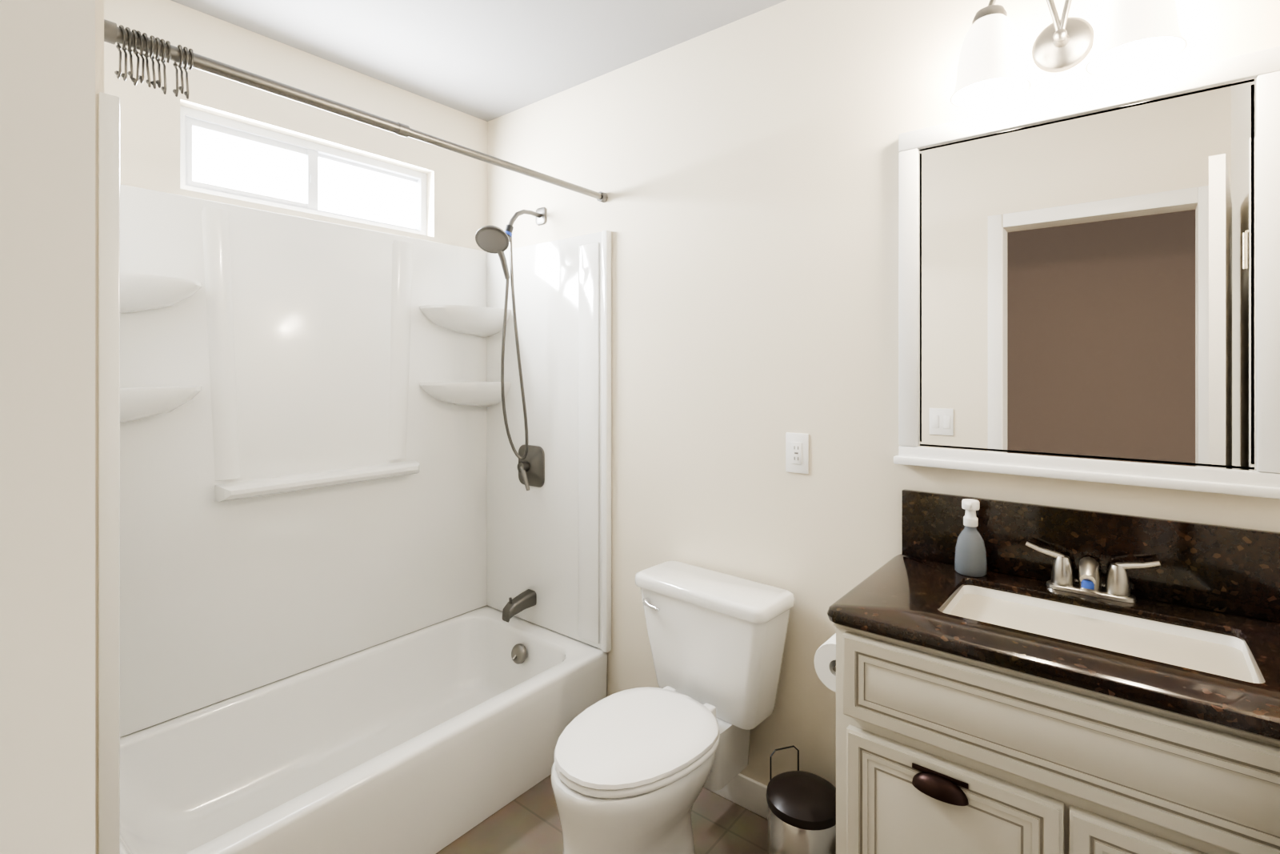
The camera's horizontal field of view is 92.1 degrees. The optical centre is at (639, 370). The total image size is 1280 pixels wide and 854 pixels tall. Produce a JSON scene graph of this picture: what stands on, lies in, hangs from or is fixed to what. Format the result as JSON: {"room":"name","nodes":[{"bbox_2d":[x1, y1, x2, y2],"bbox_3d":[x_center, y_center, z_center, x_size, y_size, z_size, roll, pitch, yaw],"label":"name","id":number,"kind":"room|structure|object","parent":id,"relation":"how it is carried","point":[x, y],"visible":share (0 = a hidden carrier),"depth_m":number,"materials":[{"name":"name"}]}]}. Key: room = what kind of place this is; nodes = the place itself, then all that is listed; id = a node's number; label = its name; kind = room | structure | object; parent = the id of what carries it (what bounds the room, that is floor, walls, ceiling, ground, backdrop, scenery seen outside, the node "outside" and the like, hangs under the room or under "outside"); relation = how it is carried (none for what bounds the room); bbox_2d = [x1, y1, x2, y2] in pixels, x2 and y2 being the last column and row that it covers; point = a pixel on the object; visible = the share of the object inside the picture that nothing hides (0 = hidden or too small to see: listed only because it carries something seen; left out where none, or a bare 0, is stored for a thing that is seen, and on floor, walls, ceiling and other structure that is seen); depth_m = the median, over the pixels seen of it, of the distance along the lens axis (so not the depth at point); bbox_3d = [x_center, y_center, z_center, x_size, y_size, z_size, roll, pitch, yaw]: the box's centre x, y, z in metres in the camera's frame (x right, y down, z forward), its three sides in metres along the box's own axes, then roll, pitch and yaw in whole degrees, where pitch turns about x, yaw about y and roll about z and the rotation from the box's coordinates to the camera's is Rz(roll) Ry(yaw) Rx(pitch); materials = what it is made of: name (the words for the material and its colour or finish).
{"room":"bathroom","nodes":[
{"label":"bathroom","id":0,"kind":"room"},
{"bbox_2d":[0,0,103,853],"bbox_3d":[-0.497,0.133,0.547,3.260,2.590,0.338,0,0,39],"label":"wall","id":1,"kind":"structure","parent":0,"point":[52,51],"depth_m":0.37,"materials":[{"name":"beige paint"}]},
{"bbox_2d":[104,0,487,605],"bbox_3d":[-1.347,0.133,2.202,0.140,2.590,1.850,0,0,39],"label":"wall","id":2,"kind":"structure","parent":0,"point":[150,118],"depth_m":2.17,"materials":[{"name":"beige paint"}]},
{"bbox_2d":[180,104,427,235],"bbox_3d":[-1.235,-0.719,2.357,0.050,0.284,0.906,0,0,39],"label":"window","id":3,"kind":"structure","parent":2,"relation":"in","point":[220,156],"depth_m":2.30,"materials":[{"name":"white plastic"}]},
{"bbox_2d":[97,92,611,853],"bbox_3d":[-0.881,0.266,2.037,0.793,1.636,1.521,0,0,39],"label":"shower surround","id":4,"kind":"object","parent":2,"relation":"attached to","point":[306,458],"visible":0.83,"depth_m":2.25,"materials":[{"name":"white plastic"}]},
{"bbox_2d":[171,0,786,121],"bbox_3d":[-0.411,-1.187,0.774,3.410,0.050,3.200,0,0,39],"label":"ceiling","id":5,"kind":"structure","parent":0,"point":[486,60],"depth_m":2.14,"materials":[{"name":"grey paint"}]},
{"bbox_2d":[436,774,767,853],"bbox_3d":[-0.411,1.453,0.774,3.410,0.050,3.200,0,0,39],"label":"floor","id":6,"kind":"structure","parent":0,"point":[530,823],"depth_m":1.92,"materials":[{"name":"tile"}]},
{"bbox_2d":[120,605,607,853],"bbox_3d":[-0.890,1.256,2.051,0.757,0.340,1.506,0,0,39],"label":"bathtub","id":7,"kind":"object","parent":6,"relation":"on","point":[406,743],"visible":0.82,"depth_m":2.01,"materials":[{"name":"white ceramic"}]},
{"bbox_2d":[551,560,794,853],"bbox_3d":[0.048,1.050,1.765,0.500,0.755,0.748,0,0,42],"label":"toilet","id":8,"kind":"object","parent":6,"relation":"on","point":[629,772],"visible":1,"depth_m":1.77,"materials":[{"name":"white ceramic"}]},
{"bbox_2d":[766,744,835,853],"bbox_3d":[0.441,1.257,1.676,0.220,0.342,0.221,0,0,39],"label":"trash can","id":9,"kind":"object","parent":6,"relation":"on","point":[802,805],"visible":0.88,"depth_m":1.62,"materials":[{"name":"silver metal"}]},
{"bbox_2d":[827,488,1279,853],"bbox_3d":[0.867,0.877,1.260,0.821,1.099,0.538,0,0,39],"label":"vanity","id":10,"kind":"object","parent":6,"relation":"on","point":[1110,682],"visible":1,"depth_m":1.19,"materials":[{"name":"beige wood"}]},
{"bbox_2d":[814,632,835,691],"bbox_3d":[0.544,0.752,1.608,0.133,0.124,0.167,0,0,39],"label":"toilet paper","id":11,"kind":"object","parent":10,"relation":"attached to","point":[825,657],"visible":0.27,"depth_m":1.58,"materials":[{"name":"white paper"}]},
{"bbox_2d":[954,498,987,576],"bbox_3d":[0.831,0.416,1.549,0.072,0.183,0.072,0,0,-6],"label":"soap dispenser","id":12,"kind":"object","parent":10,"relation":"on","point":[970,551],"visible":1,"depth_m":1.53,"materials":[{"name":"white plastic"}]},
{"bbox_2d":[487,0,1279,787],"bbox_3d":[0.542,0.133,1.958,3.410,2.590,0.140,0,0,39],"label":"wall","id":13,"kind":"structure","parent":0,"point":[746,167],"depth_m":1.96,"materials":[{"name":"beige paint"}]},
{"bbox_2d":[104,19,607,202],"bbox_3d":[-0.615,-0.654,1.830,0.055,0.110,1.510,0,0,39],"label":"rail","id":14,"kind":"object","parent":13,"relation":"attached to","point":[113,34],"visible":0.99,"depth_m":1.43,"materials":[{"name":"silver metal"}]},
{"bbox_2d":[475,207,546,622],"bbox_3d":[-0.524,0.167,2.521,0.159,1.732,0.327,0,0,24],"label":"shower","id":15,"kind":"object","parent":13,"relation":"attached to","point":[493,239],"visible":1,"depth_m":2.54,"materials":[{"name":"silver metal"}]},
{"bbox_2d":[703,772,767,818],"bbox_3d":[0.310,1.378,2.046,1.058,0.100,0.014,0,0,39],"label":"baseboard","id":16,"kind":"structure","parent":13,"relation":"attached to","point":[743,790],"depth_m":2.01,"materials":[{"name":"white"}]},
{"bbox_2d":[785,432,808,473],"bbox_3d":[0.485,0.255,1.908,0.074,0.123,0.009,0,0,39],"label":"outlet plate","id":17,"kind":"object","parent":13,"relation":"attached to","point":[797,444],"visible":1,"depth_m":1.91,"materials":[{"name":"white plastic"}]},
{"bbox_2d":[950,0,1187,107],"bbox_3d":[0.952,-0.815,1.403,0.438,0.306,0.208,0,0,39],"label":"sconce","id":18,"kind":"object","parent":13,"relation":"attached to","point":[1129,36],"visible":1,"depth_m":1.41,"materials":[{"name":"white glass"}]},
{"bbox_2d":[893,46,1279,498],"bbox_3d":[1.004,-0.198,1.469,0.762,0.908,0.042,0,0,39],"label":"mirror","id":19,"kind":"object","parent":13,"relation":"attached to","point":[1089,281],"visible":1,"depth_m":1.42,"materials":[{"name":"white mirror"}]}
]}

